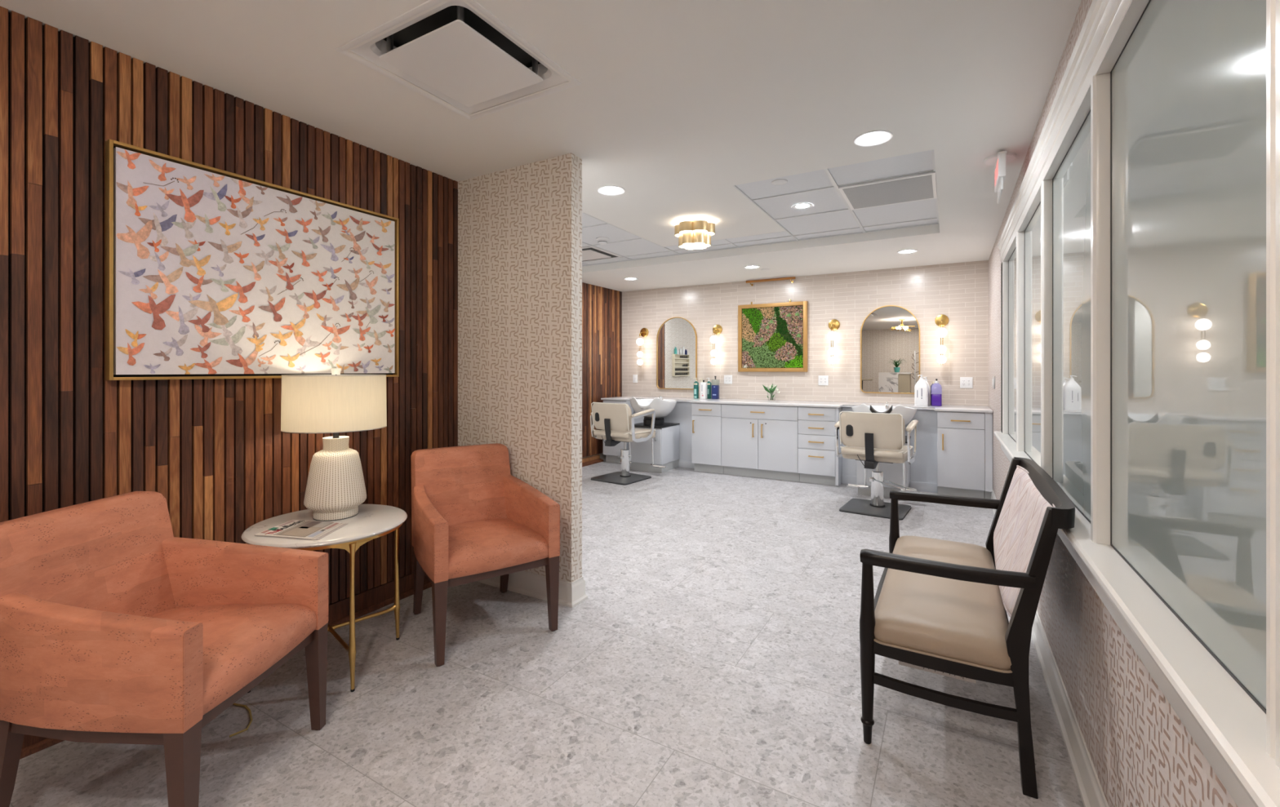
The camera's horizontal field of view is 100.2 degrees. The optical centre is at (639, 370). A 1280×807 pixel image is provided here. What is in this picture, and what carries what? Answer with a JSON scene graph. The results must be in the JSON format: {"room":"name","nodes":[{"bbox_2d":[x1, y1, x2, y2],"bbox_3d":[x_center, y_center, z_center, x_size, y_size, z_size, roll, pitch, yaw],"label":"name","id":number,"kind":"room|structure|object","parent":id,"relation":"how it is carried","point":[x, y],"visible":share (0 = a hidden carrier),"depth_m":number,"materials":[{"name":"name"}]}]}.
{"room":"salon","nodes":[
{"label":"salon","id":0,"kind":"room"},
{"bbox_2d":[0,6,457,604],"bbox_3d":[-2.639,-0.001,0.909,0.151,2.561,5.735,0,0,30],"label":"wall","id":1,"kind":"structure","parent":0,"point":[223,464],"depth_m":2.09,"materials":[{"name":"brown wood"}]},
{"bbox_2d":[19,573,431,759],"bbox_3d":[-2.550,1.224,0.914,0.041,0.112,5.634,0,0,30],"label":"baseboard","id":2,"kind":"structure","parent":1,"relation":"attached to","point":[367,602],"depth_m":2.80,"materials":[{"name":"brown wood"}]},
{"bbox_2d":[105,138,399,380],"bbox_3d":[-1.637,-0.398,2.447,0.043,0.870,1.172,0,0,30],"label":"framed print","id":3,"kind":"object","parent":1,"relation":"attached to","point":[211,273],"visible":1,"depth_m":2.28,"materials":[{"name":"multicoloured paper"}]},
{"bbox_2d":[457,152,582,582],"bbox_3d":[-1.494,-0.001,3.615,2.646,2.561,0.097,0,0,30],"label":"wall partition","id":4,"kind":"structure","parent":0,"point":[520,228],"depth_m":3.07,"materials":[{"name":"paper"}]},
{"bbox_2d":[475,570,587,608],"bbox_3d":[-0.714,1.218,3.164,0.892,0.124,0.145,0,0,30],"label":"baseboard","id":5,"kind":"structure","parent":4,"relation":"attached to","point":[525,583],"depth_m":3.01,"materials":[{"name":"white wood"}]},
{"bbox_2d":[0,0,1081,292],"bbox_3d":[-0.803,-1.301,2.517,4.940,0.240,10.457,0,0,30],"label":"ceiling","id":6,"kind":"structure","parent":0,"point":[677,104],"depth_m":2.33,"materials":[{"name":"paint"}]},
{"bbox_2d":[334,0,581,120],"bbox_3d":[-0.682,-1.220,2.087,0.644,0.122,0.644,0,0,30],"label":"ceiling vent","id":7,"kind":"object","parent":6,"relation":"in","point":[453,62],"visible":0.98,"depth_m":2.04,"materials":[{"name":"white plastic"}]},
{"bbox_2d":[582,246,622,262],"bbox_3d":[-0.594,-1.255,5.851,0.580,0.014,0.580,0,0,30],"label":"ceiling vent","id":8,"kind":"object","parent":6,"relation":"in","point":[592,254],"visible":0.54,"depth_m":5.81,"materials":[{"name":"white plastic"}]},
{"bbox_2d":[595,236,608,244],"bbox_3d":[-0.359,-1.238,5.144,0.124,0.056,0.124,0,0,30],"label":"smoke detector","id":9,"kind":"object","parent":6,"relation":"attached to","point":[601,240],"visible":1,"depth_m":5.11,"materials":[{"name":"white plastic"}]},
{"bbox_2d":[597,185,625,195],"bbox_3d":[-0.189,-1.178,3.517,0.184,0.006,0.184,0,0,30],"label":"recessed light","id":10,"kind":"object","parent":6,"relation":"in","point":[611,190],"visible":1,"depth_m":3.52,"materials":[{"name":"white plastic"}]},
{"bbox_2d":[623,277,637,280],"bbox_3d":[-0.118,-1.178,6.927,0.184,0.006,0.184,0,0,30],"label":"recessed light","id":11,"kind":"object","parent":6,"relation":"in","point":[626,278],"visible":1,"depth_m":6.91,"materials":[{"name":"white plastic"}]},
{"bbox_2d":[674,220,715,249],"bbox_3d":[0.466,-1.157,4.559,0.334,0.205,0.339,0,0,30],"label":"flush ceiling light","id":12,"kind":"object","parent":6,"relation":"attached to","point":[691,234],"visible":1,"depth_m":4.45,"materials":[{"name":"gold metal"}]},
{"bbox_2d":[679,242,710,249],"bbox_3d":[0.466,-1.056,4.559,0.255,0.003,0.258,0,0,30],"label":"diffuser","id":13,"kind":"object","parent":12,"relation":"attached to","point":[687,246],"depth_m":4.54,"materials":[{"name":"white glass"}]},
{"bbox_2d":[675,230,714,236],"bbox_3d":[0.466,-1.154,4.559,0.321,0.003,0.325,0,0,30],"label":"diffuser","id":14,"kind":"object","parent":12,"relation":"attached to","point":[679,233],"depth_m":4.46,"materials":[{"name":"white glass"}]},
{"bbox_2d":[743,265,759,268],"bbox_3d":[1.283,-1.178,6.130,0.184,0.006,0.184,0,0,30],"label":"recessed light","id":15,"kind":"object","parent":6,"relation":"in","point":[748,266],"visible":1,"depth_m":6.13,"materials":[{"name":"white plastic"}]},
{"bbox_2d":[582,149,938,266],"bbox_3d":[0.398,-1.262,4.709,3.880,0.007,2.013,0,0,30],"label":"trim","id":16,"kind":"structure","parent":6,"relation":"attached to","point":[828,173],"depth_m":4.68,"materials":[{"name":"white metal"}]},
{"bbox_2d":[771,178,787,185],"bbox_3d":[0.938,-1.262,3.598,0.104,0.007,0.104,0,0,30],"label":"sprinkler cover","id":17,"kind":"object","parent":6,"relation":"attached to","point":[777,182],"visible":1,"depth_m":3.59,"materials":[{"name":"white plastic"}]},
{"bbox_2d":[792,203,813,209],"bbox_3d":[1.253,-1.263,4.126,0.148,0.006,0.148,0,0,30],"label":"recessed light","id":18,"kind":"object","parent":6,"relation":"in","point":[800,206],"visible":1,"depth_m":4.12,"materials":[{"name":"white plastic"}]},
{"bbox_2d":[853,129,893,146],"bbox_3d":[1.187,-1.178,2.727,0.184,0.006,0.184,0,0,30],"label":"recessed light","id":19,"kind":"object","parent":6,"relation":"in","point":[873,138],"visible":1,"depth_m":2.72,"materials":[{"name":"white plastic"}]},
{"bbox_2d":[838,171,937,210],"bbox_3d":[1.760,-1.252,3.785,0.584,0.012,0.580,0,0,30],"label":"ceiling vent","id":20,"kind":"object","parent":6,"relation":"in","point":[919,187],"visible":1,"depth_m":3.73,"materials":[{"name":"white plastic"}]},
{"bbox_2d":[897,248,917,253],"bbox_3d":[2.659,-1.178,5.327,0.184,0.006,0.184,0,0,30],"label":"recessed light","id":21,"kind":"object","parent":6,"relation":"in","point":[904,251],"visible":1,"depth_m":5.33,"materials":[{"name":"white plastic"}]},
{"bbox_2d":[983,151,1016,203],"bbox_3d":[2.002,-1.073,2.978,0.150,0.215,0.302,0,0,30],"label":"exit sign","id":22,"kind":"object","parent":6,"relation":"hanging from","point":[999,160],"visible":1,"depth_m":2.92,"materials":[{"name":"white plastic"}]},
{"bbox_2d":[8,458,1084,806],"bbox_3d":[-0.803,1.320,2.517,5.040,0.080,10.557,0,0,30],"label":"floor","id":23,"kind":"structure","parent":0,"point":[711,656],"depth_m":2.07,"materials":[{"name":"stone"}]},
{"bbox_2d":[0,491,328,806],"bbox_3d":[-1.464,0.853,1.653,0.671,0.855,0.600,0,0,2],"label":"armchair","id":24,"kind":"object","parent":23,"relation":"on","point":[116,628],"visible":1,"depth_m":1.50,"materials":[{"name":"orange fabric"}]},
{"bbox_2d":[229,702,253,737],"bbox_3d":[-1.577,1.220,2.096,0.120,0.120,0.556,0,0,-33],"label":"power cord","id":25,"kind":"object","parent":23,"relation":"on","point":[246,707],"visible":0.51,"depth_m":1.96,"materials":[{"name":"gold metal"}]},
{"bbox_2d":[241,504,407,693],"bbox_3d":[-1.353,0.970,2.335,0.620,0.620,0.620,0,0,44],"label":"side table","id":26,"kind":"object","parent":23,"relation":"on","point":[371,522],"visible":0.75,"depth_m":2.22,"materials":[{"name":"stone"}]},
{"bbox_2d":[253,520,346,540],"bbox_3d":[-1.384,0.656,2.207,0.316,0.007,0.221,0,0,11],"label":"newspaper","id":27,"kind":"object","parent":26,"relation":"on","point":[293,529],"visible":1,"depth_m":2.19,"materials":[{"name":"white paper"}]},
{"bbox_2d":[261,520,338,537],"bbox_3d":[-1.395,0.653,2.210,0.271,0.001,0.199,0,0,10],"label":"print","id":28,"kind":"object","parent":27,"relation":"on","point":[291,528],"depth_m":2.20},
{"bbox_2d":[280,368,386,521],"bbox_3d":[-1.377,0.326,2.425,0.417,0.668,0.417,0,0,30],"label":"table lamp","id":29,"kind":"object","parent":26,"relation":"on","point":[335,403],"visible":1,"depth_m":2.31,"materials":[{"name":"ceramic"}]},
{"bbox_2d":[410,443,559,666],"bbox_3d":[-0.825,0.853,2.730,0.600,0.855,0.671,0,0,-35],"label":"armchair","id":30,"kind":"object","parent":23,"relation":"on","point":[473,520],"visible":1,"depth_m":2.67,"materials":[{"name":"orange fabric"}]},
{"bbox_2d":[603,400,634,463],"bbox_3d":[-0.190,0.845,7.602,0.368,0.870,0.733,0,0,30],"label":"base cabinet","id":31,"kind":"object","parent":23,"relation":"on","point":[612,454],"visible":0.27,"depth_m":7.35,"materials":[{"name":"white paint"}]},
{"bbox_2d":[590,402,667,485],"bbox_3d":[-0.163,0.828,6.384,0.700,0.905,0.736,0,0,36],"label":"chair","id":32,"kind":"object","parent":23,"relation":"on","point":[616,420],"visible":1,"depth_m":6.16,"materials":[{"name":"beige leather"}]},
{"bbox_2d":[629,395,679,473],"bbox_3d":[0.182,0.807,6.935,0.616,0.945,0.543,0,0,30],"label":"basin","id":33,"kind":"object","parent":23,"relation":"on","point":[666,441],"visible":0.83,"depth_m":6.76,"materials":[{"name":"white paint"}]},
{"bbox_2d":[634,401,693,468],"bbox_3d":[0.341,0.846,7.177,0.970,0.868,0.028,0,0,30],"label":"shampoo bowl cabinet","id":34,"kind":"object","parent":23,"relation":"on","point":[682,414],"depth_m":7.04,"materials":[{"name":"white paint"}]},
{"bbox_2d":[692,403,723,474],"bbox_3d":[0.985,0.845,6.923,0.393,0.870,0.733,0,0,30],"label":"base cabinet","id":35,"kind":"object","parent":23,"relation":"on","point":[706,417],"visible":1,"depth_m":6.64,"materials":[{"name":"white paint"}]},
{"bbox_2d":[721,404,799,481],"bbox_3d":[1.556,0.845,6.594,0.920,0.870,0.733,0,0,30],"label":"base cabinet","id":36,"kind":"object","parent":23,"relation":"on","point":[758,441],"visible":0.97,"depth_m":6.30,"materials":[{"name":"white paint"}]},
{"bbox_2d":[600,395,992,413],"bbox_3d":[1.601,0.399,6.570,4.522,0.022,0.731,0,0,30],"label":"countertop","id":37,"kind":"structure","parent":36,"relation":"on","point":[982,409],"depth_m":6.20,"materials":[{"name":"white stone"}]},
{"bbox_2d":[693,377,698,399],"bbox_3d":[0.764,0.247,7.295,0.070,0.282,0.069,0,0,30],"label":"pump bottle","id":38,"kind":"object","parent":37,"relation":"on","point":[695,383],"visible":1,"depth_m":7.26,"materials":[{"name":"teal plastic"}]},
{"bbox_2d":[699,380,707,399],"bbox_3d":[0.860,0.263,7.234,0.086,0.251,0.070,0,0,30],"label":"bottle","id":39,"kind":"object","parent":37,"relation":"on","point":[703,386],"visible":1,"depth_m":7.21,"materials":[{"name":"white plastic"}]},
{"bbox_2d":[706,377,711,399],"bbox_3d":[0.936,0.247,7.283,0.070,0.282,0.069,0,0,30],"label":"pump bottle","id":40,"kind":"object","parent":37,"relation":"on","point":[708,382],"visible":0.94,"depth_m":7.25,"materials":[{"name":"teal plastic"}]},
{"bbox_2d":[711,376,719,399],"bbox_3d":[1.007,0.234,7.155,0.090,0.308,0.072,0,0,30],"label":"bottle","id":41,"kind":"object","parent":37,"relation":"on","point":[715,383],"visible":0.98,"depth_m":7.12,"materials":[{"name":"blue plastic"}]},
{"bbox_2d":[762,383,780,400],"bbox_3d":[1.659,0.276,6.750,0.150,0.225,0.175,0,0,-32],"label":"flower vase","id":42,"kind":"object","parent":37,"relation":"on","point":[771,394],"visible":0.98,"depth_m":6.74,"materials":[{"name":"clear glass"}]},
{"bbox_2d":[884,401,889,409],"bbox_3d":[2.624,0.378,5.685,0.044,0.085,0.120,0,0,30],"label":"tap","id":43,"kind":"object","parent":37,"relation":"on","point":[886,407],"depth_m":5.70,"materials":[{"name":"silver metal"}]},
{"bbox_2d":[914,374,928,406],"bbox_3d":[3.073,0.219,5.846,0.131,0.338,0.144,0,0,30],"label":"jug","id":44,"kind":"object","parent":37,"relation":"on","point":[921,388],"visible":1,"depth_m":5.79,"materials":[{"name":"white plastic"}]},
{"bbox_2d":[923,377,929,405],"bbox_3d":[3.183,0.232,5.963,0.082,0.313,0.112,0,0,30],"label":"jug","id":45,"kind":"object","parent":37,"relation":"on","point":[925,380],"visible":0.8,"depth_m":5.90,"materials":[{"name":"white plastic"}]},
{"bbox_2d":[930,381,934,404],"bbox_3d":[3.265,0.257,5.955,0.058,0.263,0.058,0,0,30],"label":"bottle","id":46,"kind":"object","parent":37,"relation":"on","point":[933,382],"visible":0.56,"depth_m":5.95,"materials":[{"name":"blue plastic"}]},
{"bbox_2d":[931,378,942,406],"bbox_3d":[3.208,0.240,5.792,0.101,0.293,0.083,0,0,30],"label":"bottle","id":47,"kind":"object","parent":37,"relation":"on","point":[936,388],"visible":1,"depth_m":5.76,"materials":[{"name":"purple plastic"}]},
{"bbox_2d":[797,406,841,485],"bbox_3d":[2.146,0.845,6.253,0.439,0.870,0.733,0,0,30],"label":"base cabinet","id":48,"kind":"object","parent":23,"relation":"on","point":[818,462],"visible":0.91,"depth_m":5.97,"materials":[{"name":"white paint"}]},
{"bbox_2d":[834,411,924,520],"bbox_3d":[2.219,0.828,4.997,0.700,0.905,0.736,0,0,35],"label":"chair","id":49,"kind":"object","parent":23,"relation":"on","point":[873,439],"visible":0.95,"depth_m":4.77,"materials":[{"name":"beige leather"}]},
{"bbox_2d":[851,401,916,497],"bbox_3d":[2.533,0.807,5.567,0.616,0.945,0.560,0,0,30],"label":"basin","id":50,"kind":"object","parent":23,"relation":"on","point":[893,473],"visible":0.42,"depth_m":5.35,"materials":[{"name":"white paint"}]},
{"bbox_2d":[841,406,937,493],"bbox_3d":[2.693,0.846,5.819,0.943,0.868,0.028,0,0,30],"label":"shampoo bowl cabinet","id":51,"kind":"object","parent":23,"relation":"on","point":[923,471],"depth_m":5.65,"materials":[{"name":"white paint"}]},
{"bbox_2d":[937,411,992,499],"bbox_3d":[3.356,0.845,5.554,0.465,0.870,0.733,0,0,30],"label":"base cabinet","id":52,"kind":"object","parent":23,"relation":"on","point":[960,435],"visible":0.97,"depth_m":5.28,"materials":[{"name":"white paint"}]},
{"bbox_2d":[859,457,1075,799],"bbox_3d":[1.285,0.844,2.155,0.606,0.873,1.125,0,0,30],"label":"armchair","id":53,"kind":"object","parent":23,"relation":"on","point":[938,606],"visible":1,"depth_m":1.80,"materials":[{"name":"brown wood"}]},
{"bbox_2d":[582,282,622,466],"bbox_3d":[-1.407,-0.001,6.176,0.235,2.561,4.425,0,0,30],"label":"wall","id":54,"kind":"structure","parent":0,"point":[602,307],"depth_m":7.54,"materials":[{"name":"brown wood"}]},
{"bbox_2d":[622,260,988,479],"bbox_3d":[1.761,-0.001,6.959,4.840,2.561,0.100,0,0,30],"label":"wall","id":55,"kind":"structure","parent":0,"point":[959,291],"depth_m":6.56,"materials":[{"name":"tile"}]},
{"bbox_2d":[632,374,637,382],"bbox_3d":[-0.071,0.129,7.953,0.075,0.120,0.008,0,0,30],"label":"wall outlet","id":56,"kind":"object","parent":55,"relation":"attached to","point":[634,376],"visible":1,"depth_m":7.95,"materials":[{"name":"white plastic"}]},
{"bbox_2d":[636,328,648,366],"bbox_3d":[0.021,-0.339,7.797,0.136,0.562,0.188,0,0,30],"label":"wall light","id":57,"kind":"object","parent":55,"relation":"attached to","point":[644,332],"visible":1,"depth_m":7.75,"materials":[{"name":"white glass"}]},
{"bbox_2d":[656,317,697,389],"bbox_3d":[0.515,-0.240,7.602,0.628,1.024,0.027,0,0,30],"label":"arched mirror","id":58,"kind":"object","parent":55,"relation":"attached to","point":[677,337],"visible":0.92,"depth_m":7.61,"materials":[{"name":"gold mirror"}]},
{"bbox_2d":[710,324,722,365],"bbox_3d":[1.013,-0.339,7.224,0.136,0.562,0.188,0,0,30],"label":"wall light","id":59,"kind":"object","parent":55,"relation":"attached to","point":[717,329],"visible":1,"depth_m":7.17,"materials":[{"name":"white glass"}]},
{"bbox_2d":[724,375,732,384],"bbox_3d":[1.188,0.127,7.226,0.118,0.120,0.008,0,0,30],"label":"wall outlet","id":60,"kind":"object","parent":55,"relation":"attached to","point":[727,379],"visible":1,"depth_m":7.22,"materials":[{"name":"white plastic"}]},
{"bbox_2d":[746,276,795,286],"bbox_3d":[1.684,-1.138,6.887,0.636,0.064,0.100,0,0,30],"label":"picture light","id":61,"kind":"object","parent":55,"relation":"attached to","point":[789,277],"visible":1,"depth_m":6.84,"materials":[{"name":"gold metal"}]},
{"bbox_2d":[737,299,807,372],"bbox_3d":[1.700,-0.441,6.907,0.896,0.928,0.049,0,0,30],"label":"picture","id":62,"kind":"object","parent":55,"relation":"attached to","point":[772,337],"visible":1,"depth_m":6.89,"materials":[{"name":"green plant"}]},
{"bbox_2d":[817,375,828,385],"bbox_3d":[2.261,0.129,6.607,0.118,0.120,0.008,0,0,30],"label":"wall outlet","id":63,"kind":"object","parent":55,"relation":"attached to","point":[822,380],"visible":1,"depth_m":6.60,"materials":[{"name":"white plastic"}]},
{"bbox_2d":[827,319,839,365],"bbox_3d":[2.328,-0.339,6.465,0.136,0.562,0.188,0,0,30],"label":"wall light","id":64,"kind":"object","parent":55,"relation":"attached to","point":[833,325],"visible":1,"depth_m":6.42,"materials":[{"name":"white glass"}]},
{"bbox_2d":[860,305,919,394],"bbox_3d":[2.901,-0.240,6.225,0.628,1.024,0.027,0,0,30],"label":"arched mirror","id":65,"kind":"object","parent":55,"relation":"attached to","point":[890,335],"visible":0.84,"depth_m":6.22,"materials":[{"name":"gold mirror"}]},
{"bbox_2d":[934,314,948,364],"bbox_3d":[3.320,-0.339,5.892,0.136,0.562,0.188,0,0,30],"label":"wall light","id":66,"kind":"object","parent":55,"relation":"attached to","point":[941,320],"visible":1,"depth_m":5.85,"materials":[{"name":"white glass"}]},
{"bbox_2d":[960,377,973,388],"bbox_3d":[3.567,0.139,5.853,0.118,0.120,0.008,0,0,30],"label":"wall outlet","id":67,"kind":"object","parent":55,"relation":"attached to","point":[965,382],"visible":1,"depth_m":5.85,"materials":[{"name":"white plastic"}]},
{"bbox_2d":[962,379,965,386],"bbox_3d":[3.545,0.139,5.863,0.032,0.068,0.003,0,0,30],"label":"socket","id":68,"kind":"object","parent":67,"relation":"attached to","point":[963,380],"depth_m":5.86,"materials":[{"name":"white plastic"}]},
{"bbox_2d":[967,379,970,386],"bbox_3d":[3.587,0.139,5.839,0.032,0.068,0.003,0,0,30],"label":"socket","id":69,"kind":"object","parent":67,"relation":"attached to","point":[968,380],"depth_m":5.84,"materials":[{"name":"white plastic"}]},
{"bbox_2d":[988,0,1237,806],"bbox_3d":[1.258,-0.001,1.327,0.120,2.561,10.157,0,0,30],"label":"wall","id":70,"kind":"structure","parent":0,"point":[1142,754],"depth_m":1.47,"materials":[{"name":"paint"}]},
{"bbox_2d":[992,376,995,389],"bbox_3d":[3.250,0.114,4.908,0.011,0.110,0.207,0,0,30],"label":"light switch","id":71,"kind":"object","parent":70,"relation":"attached to","point":[993,377],"visible":1,"depth_m":4.91,"materials":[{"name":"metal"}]},
{"bbox_2d":[1000,246,1016,442],"bbox_3d":[2.538,-0.170,3.657,0.045,1.300,1.062,0,0,30],"label":"window","id":72,"kind":"structure","parent":70,"relation":"in","point":[1009,268],"depth_m":3.94,"materials":[{"name":"clear glass"}]},
{"bbox_2d":[1016,201,1040,466],"bbox_3d":[2.024,-0.170,2.766,0.045,1.300,0.995,0,0,30],"label":"window","id":73,"kind":"structure","parent":70,"relation":"in","point":[1028,242],"depth_m":3.01,"materials":[{"name":"clear glass"}]},
{"bbox_2d":[991,490,1108,806],"bbox_3d":[1.740,1.218,2.319,0.038,0.124,6.757,0,0,30],"label":"baseboard","id":74,"kind":"structure","parent":70,"relation":"attached to","point":[1091,793],"depth_m":1.83,"materials":[{"name":"white wood"}]},
{"bbox_2d":[1040,109,1090,523],"bbox_3d":[1.536,-0.170,1.922,0.045,1.300,0.955,0,0,30],"label":"window","id":75,"kind":"structure","parent":70,"relation":"in","point":[1065,198],"depth_m":2.00,"materials":[{"name":"clear glass"}]},
{"bbox_2d":[997,0,1149,262],"bbox_3d":[1.616,-0.903,2.069,0.078,0.174,4.800,0,0,30],"label":"trim","id":76,"kind":"structure","parent":70,"relation":"attached to","point":[1108,25],"depth_m":1.72,"materials":[{"name":"white wood"}]},
{"bbox_2d":[993,431,1279,806],"bbox_3d":[1.608,0.547,2.091,0.089,0.135,4.830,0,0,30],"label":"window sill","id":77,"kind":"structure","parent":70,"relation":"attached to","point":[1228,728],"depth_m":0.88,"materials":[{"name":"white wood"}]},
{"bbox_2d":[1000,0,1279,769],"bbox_3d":[1.779,-0.170,2.355,0.042,1.300,4.102,0,0,30],"label":"trim","id":78,"kind":"structure","parent":70,"relation":"attached to","point":[1273,6],"depth_m":0.66,"materials":[{"name":"white wood"}]},
{"bbox_2d":[1090,0,1266,714],"bbox_3d":[1.055,-0.170,1.088,0.045,1.300,0.970,0,0,30],"label":"window","id":79,"kind":"structure","parent":70,"relation":"in","point":[1178,121],"depth_m":0.99,"materials":[{"name":"clear glass"}]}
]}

